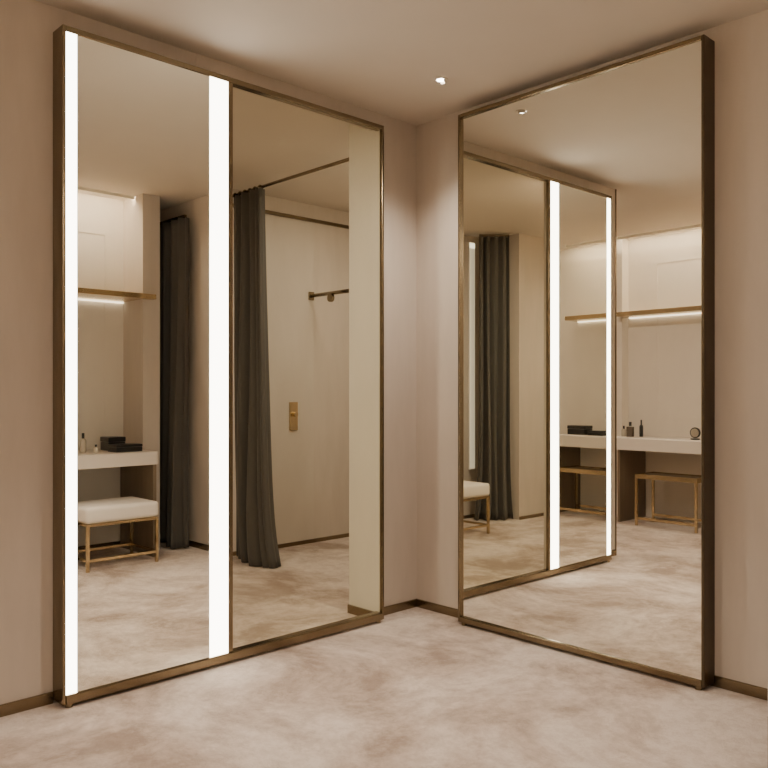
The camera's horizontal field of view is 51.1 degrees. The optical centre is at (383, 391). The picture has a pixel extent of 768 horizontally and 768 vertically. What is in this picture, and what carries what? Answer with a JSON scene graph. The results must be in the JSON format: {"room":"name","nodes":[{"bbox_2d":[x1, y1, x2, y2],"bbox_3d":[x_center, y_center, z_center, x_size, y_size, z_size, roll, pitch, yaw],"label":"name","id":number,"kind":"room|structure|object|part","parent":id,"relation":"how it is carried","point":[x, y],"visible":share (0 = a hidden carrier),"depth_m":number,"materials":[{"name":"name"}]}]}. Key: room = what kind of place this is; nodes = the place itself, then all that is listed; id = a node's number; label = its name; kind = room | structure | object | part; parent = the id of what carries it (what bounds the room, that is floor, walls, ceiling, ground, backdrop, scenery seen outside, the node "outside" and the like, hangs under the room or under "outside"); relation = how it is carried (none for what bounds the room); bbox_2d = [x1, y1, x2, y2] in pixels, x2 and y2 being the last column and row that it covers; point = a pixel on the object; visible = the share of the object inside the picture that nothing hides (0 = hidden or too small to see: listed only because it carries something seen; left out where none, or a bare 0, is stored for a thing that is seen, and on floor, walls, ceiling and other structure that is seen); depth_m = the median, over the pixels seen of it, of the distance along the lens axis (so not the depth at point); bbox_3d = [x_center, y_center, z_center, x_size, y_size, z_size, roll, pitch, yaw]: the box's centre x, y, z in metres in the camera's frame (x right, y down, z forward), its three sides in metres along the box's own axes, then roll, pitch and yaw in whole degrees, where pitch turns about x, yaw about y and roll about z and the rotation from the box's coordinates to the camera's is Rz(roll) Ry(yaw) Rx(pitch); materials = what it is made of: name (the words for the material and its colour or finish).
{"room":"dressing room","nodes":[
{"label":"dressing room","id":0,"kind":"room"},
{"bbox_2d":[0,0,371,704],"bbox_3d":[-0.214,-0.146,4.253,3.540,2.700,0.167,0,0,-44],"label":"wall","id":1,"kind":"structure","parent":0,"point":[27,27],"depth_m":3.07,"materials":[{"name":"paint"}]},
{"bbox_2d":[0,692,52,716],"bbox_3d":[-1.357,1.181,3.039,0.210,0.045,0.012,0,0,-44],"label":"baseboard","id":2,"kind":"structure","parent":1,"relation":"attached to","point":[21,705],"depth_m":3.04,"materials":[{"name":"brown wood"}]},
{"bbox_2d":[53,24,383,707],"bbox_3d":[-0.640,-0.095,3.661,1.686,2.598,0.102,0,0,-44],"label":"wall mirror","id":3,"kind":"object","parent":1,"relation":"attached to","point":[143,139],"visible":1,"depth_m":3.28,"materials":[{"name":"brown metal"}]},
{"bbox_3d":[-1.246,-0.102,3.084,0.013,2.584,0.098,0,0,-44],"label":"frame","id":4,"kind":"part","parent":3,"relation":"part of","materials":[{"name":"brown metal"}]},
{"bbox_2d":[66,32,76,694],"bbox_3d":[-1.198,-0.109,3.075,0.043,2.522,0.016,0,0,-44],"label":"light","id":5,"kind":"object","parent":3,"relation":"on","point":[71,37],"depth_m":3.07,"materials":[{"name":"white plastic"}]},
{"bbox_3d":[-0.972,-0.109,3.293,0.585,2.522,0.014,0,0,-44],"label":"mirror pane","id":6,"kind":"part","parent":3,"relation":"part of","materials":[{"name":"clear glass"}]},
{"bbox_2d":[210,76,227,656],"bbox_3d":[-0.731,-0.109,3.529,0.108,2.522,0.026,0,0,-44],"label":"light","id":7,"kind":"object","parent":3,"relation":"on","point":[218,84],"depth_m":3.52,"materials":[{"name":"white plastic"}]},
{"bbox_3d":[-0.622,-1.382,3.642,1.660,0.024,0.040,0,0,-44],"label":"rail","id":8,"kind":"part","parent":3,"relation":"part of","materials":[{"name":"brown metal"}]},
{"bbox_3d":[-0.622,1.171,3.642,1.660,0.038,0.049,0,0,-44],"label":"rail","id":9,"kind":"part","parent":3,"relation":"part of","materials":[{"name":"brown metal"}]},
{"bbox_3d":[-0.011,-0.102,4.213,0.013,2.584,0.021,0,0,-44],"label":"frame","id":10,"kind":"part","parent":3,"relation":"part of","materials":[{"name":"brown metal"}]},
{"bbox_2d":[384,598,416,614],"bbox_3d":[0.063,1.181,4.394,0.344,0.045,0.012,0,0,-44],"label":"baseboard","id":11,"kind":"structure","parent":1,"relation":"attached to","point":[409,604],"depth_m":4.41,"materials":[{"name":"brown wood"}]},
{"bbox_2d":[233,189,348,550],"bbox_3d":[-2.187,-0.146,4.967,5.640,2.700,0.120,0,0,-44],"label":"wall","id":12,"kind":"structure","parent":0,"point":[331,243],"depth_m":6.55,"materials":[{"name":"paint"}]},
{"bbox_2d":[0,537,767,767],"bbox_3d":[-0.139,1.254,2.830,5.640,0.100,6.040,0,0,-44],"label":"floor","id":13,"kind":"structure","parent":0,"point":[417,687],"depth_m":3.07,"materials":[{"name":"carpet"}]},
{"bbox_2d":[36,0,767,211],"bbox_3d":[-0.139,-1.546,2.830,5.640,0.100,6.040,0,0,-44],"label":"ceiling","id":14,"kind":"structure","parent":0,"point":[384,57],"depth_m":3.46,"materials":[{"name":"paint"}]},
{"bbox_2d":[434,76,447,84],"bbox_3d":[0.272,-1.486,3.842,0.068,0.017,0.068,0,0,-44],"label":"recessed light","id":15,"kind":"object","parent":14,"relation":"in","point":[441,79],"visible":1,"depth_m":3.83,"materials":[{"name":"paint"}]},
{"bbox_2d":[417,9,767,688],"bbox_3d":[1.304,-0.146,3.434,0.120,2.700,3.116,0,0,-44],"label":"wall","id":16,"kind":"structure","parent":0,"point":[741,45],"depth_m":3.26,"materials":[{"name":"paint"}]},
{"bbox_2d":[458,34,714,690],"bbox_3d":[0.869,-0.116,3.728,0.098,2.640,1.303,0,0,-44],"label":"wall mirror","id":17,"kind":"object","parent":16,"relation":"attached to","point":[586,201],"visible":1,"depth_m":3.60,"materials":[{"name":"brown metal"}]},
{"bbox_3d":[0.422,-0.123,4.194,0.098,2.626,0.013,0,0,-44],"label":"frame","id":18,"kind":"part","parent":17,"relation":"part of","materials":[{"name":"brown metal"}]},
{"bbox_3d":[0.869,-1.426,3.728,0.098,0.020,1.277,0,0,-44],"label":"rail","id":19,"kind":"part","parent":17,"relation":"part of","materials":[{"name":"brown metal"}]},
{"bbox_3d":[0.869,1.175,3.728,0.098,0.030,1.277,0,0,-44],"label":"rail","id":20,"kind":"part","parent":17,"relation":"part of","materials":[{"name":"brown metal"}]},
{"bbox_3d":[1.315,-0.123,3.263,0.098,2.626,0.013,0,0,-44],"label":"frame","id":21,"kind":"part","parent":17,"relation":"part of","materials":[{"name":"brown metal"}]},
{"bbox_2d":[417,599,767,700],"bbox_3d":[1.261,1.181,3.384,0.012,0.045,3.104,0,0,-44],"label":"baseboard","id":22,"kind":"structure","parent":16,"relation":"attached to","point":[720,682],"depth_m":3.25,"materials":[{"name":"brown wood"}]}
]}

